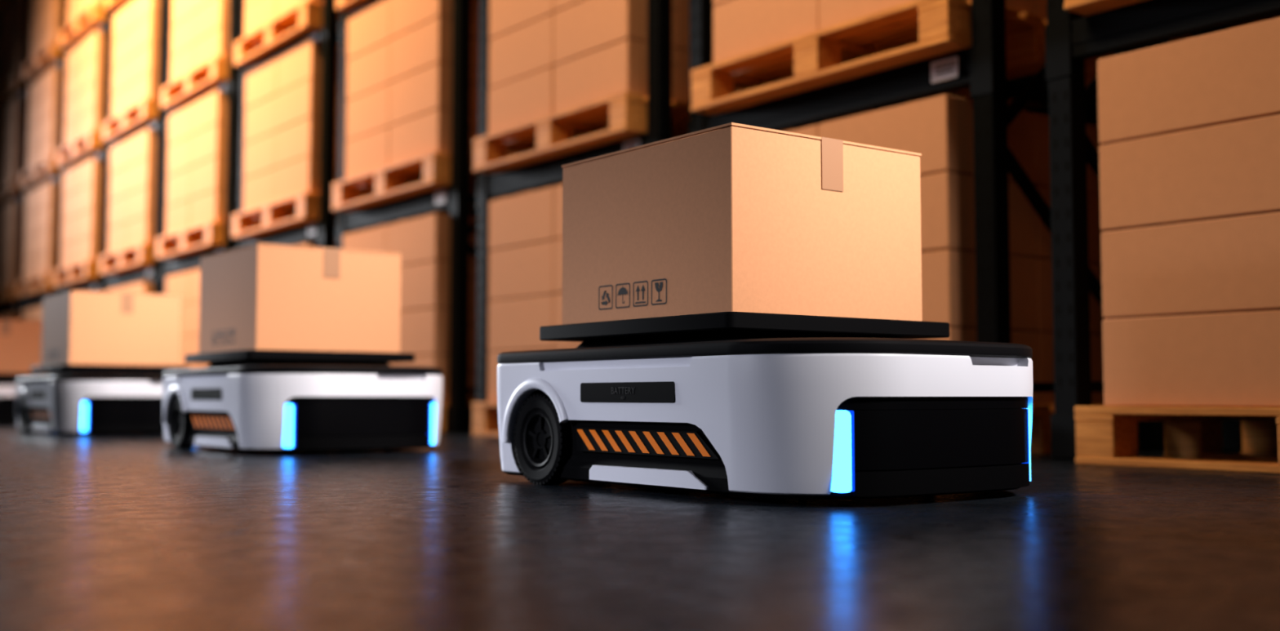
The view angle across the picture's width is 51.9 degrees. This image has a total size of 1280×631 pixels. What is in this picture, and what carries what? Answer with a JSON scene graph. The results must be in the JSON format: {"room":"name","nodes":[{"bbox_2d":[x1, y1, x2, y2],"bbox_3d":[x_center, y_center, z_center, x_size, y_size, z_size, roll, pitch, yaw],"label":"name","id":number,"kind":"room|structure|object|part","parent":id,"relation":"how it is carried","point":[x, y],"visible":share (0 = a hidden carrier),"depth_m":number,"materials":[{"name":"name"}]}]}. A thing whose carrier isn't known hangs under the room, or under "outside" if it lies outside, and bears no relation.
{"room":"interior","nodes":[
{"label":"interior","id":0,"kind":"room"},
{"bbox_2d":[0,423,1279,630],"bbox_3d":[-7.200,0.703,7.070,21.000,0.100,40.000,3,-4,-37],"label":"floor","id":1,"kind":"structure","parent":0,"point":[114,531],"depth_m":1.87,"materials":[{"name":"concrete"}]},
{"bbox_2d":[0,0,42,319],"bbox_3d":[-8.091,-1.823,18.097,1.165,6.300,1.760,3,-4,-37],"label":"rack","id":2,"kind":"object","parent":1,"relation":"on","point":[15,305],"visible":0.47,"depth_m":17.15,"materials":[{"name":"black metal"}]},
{"bbox_2d":[0,284,17,304],"bbox_3d":[-8.148,-0.248,17.939,1.150,0.185,1.450,3,-4,-37],"label":"wooden pallet","id":3,"kind":"object","parent":2,"relation":"on","point":[7,293],"visible":0.15,"depth_m":17.08,"materials":[{"name":"brown wood"}]},
{"bbox_2d":[0,200,20,287],"bbox_3d":[-8.136,-0.900,17.963,1.039,1.119,1.315,3,-4,-37],"label":"cardboard boxes","id":4,"kind":"object","parent":3,"relation":"on","point":[10,213],"visible":0.1,"depth_m":17.31,"materials":[{"name":"brown cardboard"}]},
{"bbox_2d":[0,178,20,204],"bbox_3d":[-8.152,-1.631,18.013,1.150,0.185,1.450,3,-4,-37],"label":"wooden pallet","id":5,"kind":"object","parent":2,"relation":"on","point":[11,188],"visible":0.21,"depth_m":17.26,"materials":[{"name":"brown wood"}]},
{"bbox_2d":[0,94,22,185],"bbox_3d":[-8.144,-2.283,18.043,1.040,1.119,1.315,3,-4,-37],"label":"cardboard boxes","id":6,"kind":"object","parent":5,"relation":"on","point":[11,113],"visible":0.16,"depth_m":17.42,"materials":[{"name":"brown cardboard"}]},
{"bbox_2d":[0,73,23,107],"bbox_3d":[-8.143,-3.012,18.114,1.150,0.185,1.450,3,-4,-37],"label":"wooden pallet","id":7,"kind":"object","parent":2,"relation":"on","point":[14,86],"visible":0.17,"depth_m":17.57,"materials":[{"name":"brown wood"}]},
{"bbox_2d":[0,0,26,87],"bbox_3d":[-8.137,-3.664,18.147,1.041,1.119,1.315,3,-4,-37],"label":"cardboard boxes","id":8,"kind":"object","parent":7,"relation":"on","point":[12,20],"visible":0.17,"depth_m":17.68,"materials":[{"name":"brown cardboard"}]},
{"bbox_2d":[0,373,47,423],"bbox_3d":[-4.997,0.650,10.222,0.834,0.394,1.225,3,-4,-37],"label":"robot","id":9,"kind":"object","parent":1,"relation":"on","point":[8,382],"visible":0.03,"depth_m":9.73,"materials":[{"name":"white plastic"}]},
{"bbox_3d":[-4.997,0.531,10.229,0.820,0.032,1.225,3,-4,-37],"label":"lid","id":10,"kind":"part","parent":9,"relation":"part of","materials":[{"name":"black"}]},
{"bbox_2d":[0,319,46,373],"bbox_3d":[-5.050,0.251,10.317,0.610,0.414,0.666,3,-4,-37],"label":"cardboard box","id":11,"kind":"object","parent":9,"relation":"on","point":[20,340],"visible":0.76,"depth_m":10.12,"materials":[{"name":"brown cardboard"}]},
{"bbox_3d":[-5.047,0.488,10.298,0.706,0.062,0.750,3,-4,-37],"label":"lift plate","id":12,"kind":"part","parent":9,"relation":"part of","materials":[{"name":"black"}]},
{"bbox_2d":[22,0,67,310],"bbox_3d":[-6.933,-1.918,16.556,1.165,6.300,1.760,3,-4,-37],"label":"rack","id":13,"kind":"object","parent":1,"relation":"on","point":[28,302],"visible":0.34,"depth_m":15.60,"materials":[{"name":"black metal"}]},
{"bbox_2d":[16,273,53,297],"bbox_3d":[-6.986,-0.344,16.387,1.150,0.185,1.450,3,-4,-37],"label":"wooden pallet","id":14,"kind":"object","parent":13,"relation":"on","point":[42,283],"visible":0.29,"depth_m":16.00,"materials":[{"name":"brown wood"}]},
{"bbox_2d":[22,180,56,279],"bbox_3d":[-6.976,-0.996,16.414,1.041,1.119,1.315,3,-4,-37],"label":"cardboard boxes","id":15,"kind":"object","parent":14,"relation":"on","point":[39,242],"visible":0.16,"depth_m":15.94,"materials":[{"name":"brown cardboard"}]},
{"bbox_2d":[20,156,57,188],"bbox_3d":[-6.977,-1.726,16.476,1.150,0.185,1.450,3,-4,-37],"label":"wooden pallet","id":16,"kind":"object","parent":13,"relation":"on","point":[46,169],"visible":0.38,"depth_m":16.09,"materials":[{"name":"brown wood"}]},
{"bbox_2d":[26,65,59,169],"bbox_3d":[-6.975,-2.377,16.514,1.039,1.119,1.315,3,-4,-37],"label":"cardboard boxes","id":17,"kind":"object","parent":16,"relation":"on","point":[44,92],"visible":0.15,"depth_m":16.05,"materials":[{"name":"brown cardboard"}]},
{"bbox_2d":[22,41,60,81],"bbox_3d":[-6.986,-3.108,16.562,1.150,0.185,1.450,3,-4,-37],"label":"wooden pallet","id":18,"kind":"object","parent":13,"relation":"on","point":[50,55],"visible":0.3,"depth_m":16.17,"materials":[{"name":"brown wood"}]},
{"bbox_2d":[29,0,62,60],"bbox_3d":[-6.973,-3.761,16.584,1.040,1.119,1.315,3,-4,-37],"label":"cardboard boxes","id":19,"kind":"object","parent":18,"relation":"on","point":[46,15],"visible":0.22,"depth_m":16.19,"materials":[{"name":"brown cardboard"}]},
{"bbox_2d":[59,8,141,293],"bbox_3d":[-5.775,-2.013,15.015,1.165,6.300,1.760,3,-4,-37],"label":"rack","id":20,"kind":"object","parent":1,"relation":"on","point":[98,284],"visible":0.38,"depth_m":14.04,"materials":[{"name":"black metal"}]},
{"bbox_2d":[56,130,102,168],"bbox_3d":[-5.830,-1.821,14.928,1.150,0.185,1.450,3,-4,-37],"label":"wooden pallet","id":21,"kind":"object","parent":20,"relation":"on","point":[79,150],"visible":0.3,"depth_m":14.54,"materials":[{"name":"brown wood"}]},
{"bbox_2d":[63,29,104,146],"bbox_3d":[-5.821,-2.474,14.955,1.041,1.119,1.315,3,-4,-37],"label":"cardboard boxes","id":22,"kind":"object","parent":21,"relation":"on","point":[85,62],"visible":0.15,"depth_m":14.48,"materials":[{"name":"brown cardboard"}]},
{"bbox_2d":[59,2,105,49],"bbox_3d":[-5.832,-3.204,15.009,1.150,0.185,1.450,3,-4,-37],"label":"wooden pallet","id":23,"kind":"object","parent":20,"relation":"on","point":[82,27],"visible":0.3,"depth_m":14.62,"materials":[{"name":"brown wood"}]},
{"bbox_2d":[66,0,105,32],"bbox_3d":[-5.819,-3.857,15.034,1.039,1.119,1.315,3,-4,-37],"label":"cardboard boxes","id":24,"kind":"object","parent":23,"relation":"on","point":[75,7],"visible":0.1,"depth_m":14.87,"materials":[{"name":"brown cardboard"}]},
{"bbox_2d":[53,260,152,287],"bbox_3d":[-5.836,-0.439,14.847,1.150,0.185,1.450,3,-4,-37],"label":"wooden pallet","id":25,"kind":"object","parent":20,"relation":"on","point":[86,270],"visible":0.3,"depth_m":14.47,"materials":[{"name":"brown wood"}]},
{"bbox_2d":[60,156,101,267],"bbox_3d":[-5.823,-1.091,14.870,1.040,1.119,1.315,3,-4,-37],"label":"cardboard boxes","id":26,"kind":"object","parent":25,"relation":"on","point":[81,201],"visible":0.18,"depth_m":14.38,"materials":[{"name":"brown cardboard"}]},
{"bbox_2d":[15,364,190,435],"bbox_3d":[-3.065,0.491,7.651,0.834,0.394,1.225,3,-4,-37],"label":"robot","id":27,"kind":"object","parent":1,"relation":"on","point":[91,400],"visible":0.73,"depth_m":7.14,"materials":[{"name":"white plastic"},{"name":"black plastic"},{"name":"rubber"}]},
{"bbox_3d":[-3.041,0.550,7.615,0.822,0.224,0.525,3,-4,-37],"label":"trim","id":28,"kind":"part","parent":27,"relation":"part of","materials":[{"name":"white plastic"}]},
{"bbox_3d":[-3.065,0.372,7.658,0.820,0.032,1.225,3,-4,-37],"label":"lid","id":29,"kind":"part","parent":27,"relation":"part of","materials":[{"name":"black plastic"}]},
{"bbox_3d":[-3.115,0.329,7.727,0.706,0.062,0.750,3,-4,-37],"label":"lift plate","id":30,"kind":"part","parent":27,"relation":"part of","materials":[{"name":"black"}]},
{"bbox_2d":[40,289,181,365],"bbox_3d":[-3.118,0.092,7.746,0.610,0.414,0.666,3,-4,-37],"label":"cardboard box","id":31,"kind":"object","parent":27,"relation":"on","point":[86,327],"visible":0.98,"depth_m":7.49,"materials":[{"name":"brown cardboard"}]},
{"bbox_2d":[105,0,200,294],"bbox_3d":[-4.617,-2.108,13.474,1.165,6.300,1.760,3,-4,-37],"label":"rack","id":32,"kind":"object","parent":1,"relation":"on","point":[154,272],"visible":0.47,"depth_m":12.49,"materials":[{"name":"black metal"}]},
{"bbox_2d":[105,0,131,11],"bbox_3d":[-4.679,-3.299,13.477,1.150,0.185,1.450,3,-4,-37],"label":"wooden pallet","id":33,"kind":"object","parent":32,"relation":"on","point":[113,5],"visible":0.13,"depth_m":13.60,"materials":[{"name":"brown wood"}]},
{"bbox_2d":[102,97,157,142],"bbox_3d":[-4.671,-1.916,13.397,1.150,0.185,1.450,3,-4,-37],"label":"wooden pallet","id":34,"kind":"object","parent":32,"relation":"on","point":[130,120],"visible":0.24,"depth_m":13.02,"materials":[{"name":"brown wood"}]},
{"bbox_2d":[111,0,180,118],"bbox_3d":[-4.665,-2.568,13.429,1.040,1.119,1.315,3,-4,-37],"label":"cardboard boxes","id":35,"kind":"object","parent":34,"relation":"on","point":[135,36],"visible":0.16,"depth_m":12.99,"materials":[{"name":"brown cardboard"}]},
{"bbox_2d":[99,243,179,274],"bbox_3d":[-4.668,-0.534,13.309,1.150,0.185,1.450,3,-4,-37],"label":"wooden pallet","id":36,"kind":"object","parent":32,"relation":"on","point":[141,255],"visible":0.34,"depth_m":12.93,"materials":[{"name":"brown wood"}]},
{"bbox_2d":[107,127,179,253],"bbox_3d":[-4.665,-1.185,13.346,1.039,1.119,1.315,3,-4,-37],"label":"cardboard boxes","id":37,"kind":"object","parent":36,"relation":"on","point":[132,178],"visible":0.16,"depth_m":12.89,"materials":[{"name":"brown cardboard"}]},
{"bbox_2d":[163,0,243,294],"bbox_3d":[-3.459,-2.204,11.933,1.165,6.300,1.760,3,-4,-37],"label":"rack","id":38,"kind":"object","parent":1,"relation":"on","point":[232,86],"visible":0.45,"depth_m":10.94,"materials":[{"name":"black metal"}]},
{"bbox_2d":[161,56,228,109],"bbox_3d":[-3.504,-2.011,11.857,1.150,0.185,1.450,3,-4,-37],"label":"wooden pallet","id":39,"kind":"object","parent":38,"relation":"on","point":[195,84],"visible":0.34,"depth_m":11.48,"materials":[{"name":"brown wood"}]},
{"bbox_2d":[170,0,243,88],"bbox_3d":[-3.502,-2.663,11.893,1.039,1.119,1.315,3,-4,-37],"label":"cardboard boxes","id":40,"kind":"object","parent":39,"relation":"on","point":[200,28],"visible":0.23,"depth_m":11.53,"materials":[{"name":"brown cardboard"}]},
{"bbox_2d":[155,221,337,258],"bbox_3d":[-3.519,-0.628,11.770,1.150,0.185,1.450,3,-4,-37],"label":"wooden pallet","id":41,"kind":"object","parent":38,"relation":"on","point":[211,234],"visible":0.34,"depth_m":11.40,"materials":[{"name":"brown wood"}]},
{"bbox_2d":[165,89,262,235],"bbox_3d":[-3.510,-1.281,11.799,1.041,1.119,1.315,3,-4,-37],"label":"cardboard boxes","id":42,"kind":"object","parent":41,"relation":"on","point":[196,189],"visible":0.27,"depth_m":11.34,"materials":[{"name":"brown cardboard"}]},
{"bbox_2d":[162,349,442,453],"bbox_3d":[-1.373,0.352,5.399,0.834,0.394,1.225,3,-4,-37],"label":"robot","id":43,"kind":"object","parent":1,"relation":"on","point":[290,402],"visible":1,"depth_m":4.95,"materials":[{"name":"white plastic"},{"name":"black plastic"},{"name":"rubber"}]},
{"bbox_3d":[-1.349,0.411,5.364,0.822,0.224,0.525,3,-4,-37],"label":"trim","id":44,"kind":"part","parent":43,"relation":"part of","materials":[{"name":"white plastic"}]},
{"bbox_3d":[-1.423,0.191,5.476,0.706,0.062,0.750,3,-4,-37],"label":"lift plate","id":45,"kind":"part","parent":43,"relation":"part of","materials":[{"name":"black"}]},
{"bbox_2d":[198,242,401,353],"bbox_3d":[-1.426,-0.047,5.494,0.610,0.414,0.666,3,-4,-37],"label":"cardboard box","id":46,"kind":"object","parent":43,"relation":"on","point":[265,296],"visible":0.98,"depth_m":5.24,"materials":[{"name":"brown cardboard"}]},
{"bbox_3d":[-1.373,0.233,5.407,0.820,0.032,1.225,3,-4,-37],"label":"lid","id":47,"kind":"part","parent":43,"relation":"part of","materials":[{"name":"black plastic"}]},
{"bbox_2d":[237,0,449,248],"bbox_3d":[-2.301,-2.299,10.392,1.165,6.300,1.760,3,-4,-37],"label":"rack","id":48,"kind":"object","parent":1,"relation":"on","point":[323,230],"visible":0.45,"depth_m":9.38,"materials":[{"name":"black metal"}]},
{"bbox_2d":[234,0,340,67],"bbox_3d":[-2.357,-2.107,10.303,1.150,0.185,1.450,3,-4,-37],"label":"wooden pallet","id":49,"kind":"object","parent":48,"relation":"on","point":[277,37],"visible":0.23,"depth_m":9.92,"materials":[{"name":"brown wood"}]},
{"bbox_2d":[244,0,322,44],"bbox_3d":[-2.352,-2.759,10.336,1.041,1.119,1.315,3,-4,-37],"label":"cardboard boxes","id":50,"kind":"object","parent":49,"relation":"on","point":[258,13],"visible":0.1,"depth_m":10.20,"materials":[{"name":"brown cardboard"}]},
{"bbox_2d":[231,191,445,241],"bbox_3d":[-2.350,-0.724,10.221,1.150,0.185,1.450,3,-4,-37],"label":"wooden pallet","id":51,"kind":"object","parent":48,"relation":"on","point":[301,208],"visible":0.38,"depth_m":9.86,"materials":[{"name":"brown wood"}]},
{"bbox_2d":[243,39,374,211],"bbox_3d":[-2.338,-1.377,10.245,1.040,1.119,1.315,3,-4,-37],"label":"cardboard boxes","id":52,"kind":"object","parent":51,"relation":"on","point":[282,95],"visible":0.23,"depth_m":9.78,"materials":[{"name":"brown cardboard"}]},
{"bbox_2d":[336,0,519,434],"bbox_3d":[-1.143,-2.394,8.851,1.165,6.300,1.760,3,-4,-37],"label":"rack","id":53,"kind":"object","parent":1,"relation":"on","point":[455,198],"visible":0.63,"depth_m":7.79,"materials":[{"name":"black metal"}]},
{"bbox_2d":[335,0,373,12],"bbox_3d":[-1.192,-2.200,8.781,1.150,0.185,1.450,3,-4,-37],"label":"wooden pallet","id":54,"kind":"object","parent":53,"relation":"on","point":[348,6],"visible":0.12,"depth_m":8.93,"materials":[{"name":"brown wood"}]},
{"bbox_2d":[331,151,555,217],"bbox_3d":[-1.195,-0.819,8.688,1.150,0.185,1.450,3,-4,-37],"label":"wooden pallet","id":55,"kind":"object","parent":53,"relation":"on","point":[431,171],"visible":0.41,"depth_m":8.34,"materials":[{"name":"brown wood"}]},
{"bbox_2d":[345,0,521,179],"bbox_3d":[-1.187,-1.471,8.717,1.039,1.119,1.315,3,-4,-37],"label":"cardboard boxes","id":56,"kind":"object","parent":55,"relation":"on","point":[399,52],"visible":0.3,"depth_m":8.27,"materials":[{"name":"brown cardboard"}]},
{"bbox_2d":[440,401,475,433],"bbox_3d":[-1.202,0.654,8.598,1.150,0.185,1.450,3,-4,-37],"label":"wooden pallet","id":57,"kind":"object","parent":1,"relation":"on","point":[444,404],"visible":0.06,"depth_m":7.74,"materials":[{"name":"brown wood"}]},
{"bbox_2d":[342,213,477,401],"bbox_3d":[-1.197,0.002,8.631,1.041,1.119,1.315,3,-4,-37],"label":"cardboard boxes","id":58,"kind":"object","parent":57,"relation":"on","point":[424,242],"visible":0.3,"depth_m":7.94,"materials":[{"name":"brown cardboard"}]},
{"bbox_2d":[471,402,498,436],"bbox_3d":[-0.038,0.558,7.056,1.150,0.185,1.450,3,-4,-37],"label":"wooden pallet","id":59,"kind":"object","parent":1,"relation":"on","point":[485,415],"visible":0.11,"depth_m":7.21,"materials":[{"name":"brown wood"}]},
{"bbox_2d":[488,184,582,402],"bbox_3d":[-0.035,-0.093,7.091,1.040,1.119,1.315,3,-4,-37],"label":"cardboard boxes","id":60,"kind":"object","parent":59,"relation":"on","point":[526,228],"visible":0.1,"depth_m":7.01,"materials":[{"name":"brown cardboard"}]},
{"bbox_2d":[467,0,671,435],"bbox_3d":[0.015,-2.489,7.310,1.165,6.300,1.760,3,-4,-37],"label":"rack","id":61,"kind":"object","parent":1,"relation":"on","point":[540,175],"visible":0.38,"depth_m":7.11,"materials":[{"name":"black metal"}]},
{"bbox_2d":[472,91,795,173],"bbox_3d":[-0.043,-0.914,7.146,1.150,0.185,1.450,3,-4,-37],"label":"wooden pallet","id":62,"kind":"object","parent":61,"relation":"on","point":[623,115],"visible":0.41,"depth_m":6.79,"materials":[{"name":"brown wood"}]},
{"bbox_2d":[488,0,745,133],"bbox_3d":[-0.041,-1.565,7.183,1.041,1.119,1.315,3,-4,-37],"label":"cardboard boxes","id":63,"kind":"object","parent":62,"relation":"on","point":[547,57],"visible":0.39,"depth_m":6.74,"materials":[{"name":"brown cardboard"}]},
{"bbox_2d":[497,311,1033,499],"bbox_3d":[0.295,0.215,3.180,0.834,0.394,1.225,3,-4,-37],"label":"robot","id":64,"kind":"object","parent":1,"relation":"on","point":[734,403],"visible":1,"depth_m":2.74,"materials":[{"name":"white plastic"},{"name":"black plastic"}]},
{"bbox_3d":[0.319,0.274,3.144,0.822,0.224,0.525,3,-4,-37],"label":"trim","id":65,"kind":"part","parent":64,"relation":"part of","materials":[{"name":"black"}]},
{"bbox_2d":[561,122,922,324],"bbox_3d":[0.242,-0.184,3.274,0.610,0.414,0.666,3,-4,-37],"label":"cardboard box","id":66,"kind":"object","parent":64,"relation":"on","point":[731,216],"visible":0.95,"depth_m":3.02,"materials":[{"name":"brown cardboard"}]},
{"bbox_3d":[0.245,0.054,3.256,0.706,0.062,0.750,3,-4,-37],"label":"lift plate","id":67,"kind":"part","parent":64,"relation":"part of","materials":[{"name":"black"}]},
{"bbox_3d":[0.295,0.096,3.187,0.820,0.032,1.225,3,-4,-37],"label":"lid","id":68,"kind":"part","parent":64,"relation":"part of","materials":[{"name":"black plastic"}]},
{"bbox_2d":[688,0,1164,452],"bbox_3d":[1.173,-2.584,5.769,1.165,6.300,1.760,3,-4,-37],"label":"rack","id":69,"kind":"object","parent":1,"relation":"on","point":[981,67],"visible":0.36,"depth_m":4.79,"materials":[{"name":"black metal"}]},
{"bbox_2d":[690,0,1115,122],"bbox_3d":[1.117,-1.010,5.593,1.150,0.185,1.450,3,-4,-37],"label":"wooden pallet","id":70,"kind":"object","parent":69,"relation":"on","point":[915,30],"visible":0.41,"depth_m":5.21,"materials":[{"name":"brown wood"}]},
{"bbox_2d":[712,0,1085,62],"bbox_3d":[1.129,-1.662,5.618,1.040,1.119,1.315,3,-4,-37],"label":"cardboard boxes","id":71,"kind":"object","parent":70,"relation":"on","point":[740,27],"visible":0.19,"depth_m":5.46,"materials":[{"name":"brown cardboard"}]},
{"bbox_2d":[1031,404,1140,454],"bbox_3d":[1.117,0.463,5.514,1.150,0.185,1.450,3,-4,-37],"label":"wooden pallet","id":72,"kind":"object","parent":1,"relation":"on","point":[1041,438],"visible":0.04,"depth_m":4.91,"materials":[{"name":"brown wood"}]},
{"bbox_2d":[789,94,1106,404],"bbox_3d":[1.124,-0.189,5.544,1.039,1.119,1.315,3,-4,-37],"label":"cardboard boxes","id":73,"kind":"object","parent":72,"relation":"on","point":[940,128],"visible":0.17,"depth_m":4.92,"materials":[{"name":"brown cardboard"}]},
{"bbox_2d":[1040,0,1279,462],"bbox_3d":[2.331,-2.679,4.228,1.165,6.300,1.760,3,-4,-37],"label":"rack","id":74,"kind":"object","parent":1,"relation":"on","point":[1071,38],"visible":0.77,"depth_m":4.38,"materials":[{"name":"black metal"}]},
{"bbox_2d":[1063,0,1279,41],"bbox_3d":[2.276,-1.104,4.063,1.150,0.185,1.450,3,-4,-37],"label":"wooden pallet","id":75,"kind":"object","parent":74,"relation":"on","point":[1085,7],"visible":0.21,"depth_m":4.28,"materials":[{"name":"brown wood"}]},
{"bbox_2d":[1074,405,1279,474],"bbox_3d":[2.283,0.368,3.970,1.150,0.185,1.450,3,-4,-37],"label":"wooden pallet","id":76,"kind":"object","parent":1,"relation":"on","point":[1106,435],"visible":0.88,"depth_m":4.16,"materials":[{"name":"brown wood"}]},
{"bbox_2d":[1097,17,1279,407],"bbox_3d":[2.285,-0.284,4.007,1.041,1.119,1.315,3,-4,-37],"label":"cardboard boxes","id":77,"kind":"object","parent":76,"relation":"on","point":[1189,128],"visible":1,"depth_m":3.97,"materials":[{"name":"brown cardboard"}]},
{"bbox_3d":[-2.354,0.748,10.132,1.150,0.185,1.450,3,-4,-37],"label":"wooden pallet","id":78,"kind":"object","parent":1,"relation":"on","visible":0},
{"bbox_2d":[299,243,337,248],"bbox_3d":[-2.348,0.096,10.165,1.039,1.119,1.315,3,-4,-37],"label":"cardboard boxes","id":79,"kind":"object","parent":78,"relation":"on","point":[306,244],"visible":0.02,"depth_m":9.39,"materials":[{"name":"brown cardboard"}]},
{"bbox_3d":[-4.675,0.938,13.210,1.150,0.185,1.450,3,-4,-37],"label":"wooden pallet","id":80,"kind":"object","parent":1,"relation":"on","visible":0},
{"bbox_2d":[106,281,153,293],"bbox_3d":[-4.667,0.286,13.238,1.041,1.119,1.315,3,-4,-37],"label":"cardboard boxes","id":81,"kind":"object","parent":80,"relation":"on","point":[146,287],"visible":0.02,"depth_m":12.60,"materials":[{"name":"brown cardboard"}]},
{"bbox_3d":[-8.152,1.224,17.842,1.150,0.185,1.450,3,-4,-37],"label":"wooden pallet","id":82,"kind":"object","parent":1,"relation":"on","visible":0},
{"bbox_2d":[0,312,17,319],"bbox_3d":[-8.139,0.571,17.864,1.041,1.119,1.315,3,-4,-37],"label":"cardboard boxes","id":83,"kind":"object","parent":82,"relation":"on","point":[11,315],"visible":0.02,"depth_m":17.13,"materials":[{"name":"brown cardboard"}]},
{"bbox_2d":[546,36,1193,187],"bbox_3d":[0.480,-3.235,13.084,0.200,8.500,40.000,3,-4,-37],"label":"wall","id":84,"kind":"structure","parent":0,"point":[1024,80],"depth_m":9.69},
{"bbox_3d":[-3.506,0.844,11.683,1.150,0.185,1.450,3,-4,-37],"label":"wooden pallet","id":85,"kind":"object","parent":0,"visible":0},
{"bbox_2d":[165,268,209,368],"bbox_3d":[-3.502,0.192,11.717,1.040,1.119,1.315,3,-4,-37],"label":"cardboard boxes","id":86,"kind":"object","parent":85,"relation":"on","point":[187,284],"visible":0.1,"depth_m":11.42,"materials":[{"name":"brown cardboard"}]},
{"bbox_3d":[-6.988,1.129,16.307,1.150,0.185,1.450,3,-4,-37],"label":"wooden pallet","id":87,"kind":"object","parent":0,"visible":0},
{"bbox_2d":[22,305,48,373],"bbox_3d":[-6.976,0.477,16.331,1.040,1.119,1.315,3,-4,-37],"label":"cardboard boxes","id":88,"kind":"object","parent":87,"relation":"on","point":[36,313],"visible":0.02,"depth_m":16.09,"materials":[{"name":"brown cardboard"}]}
]}

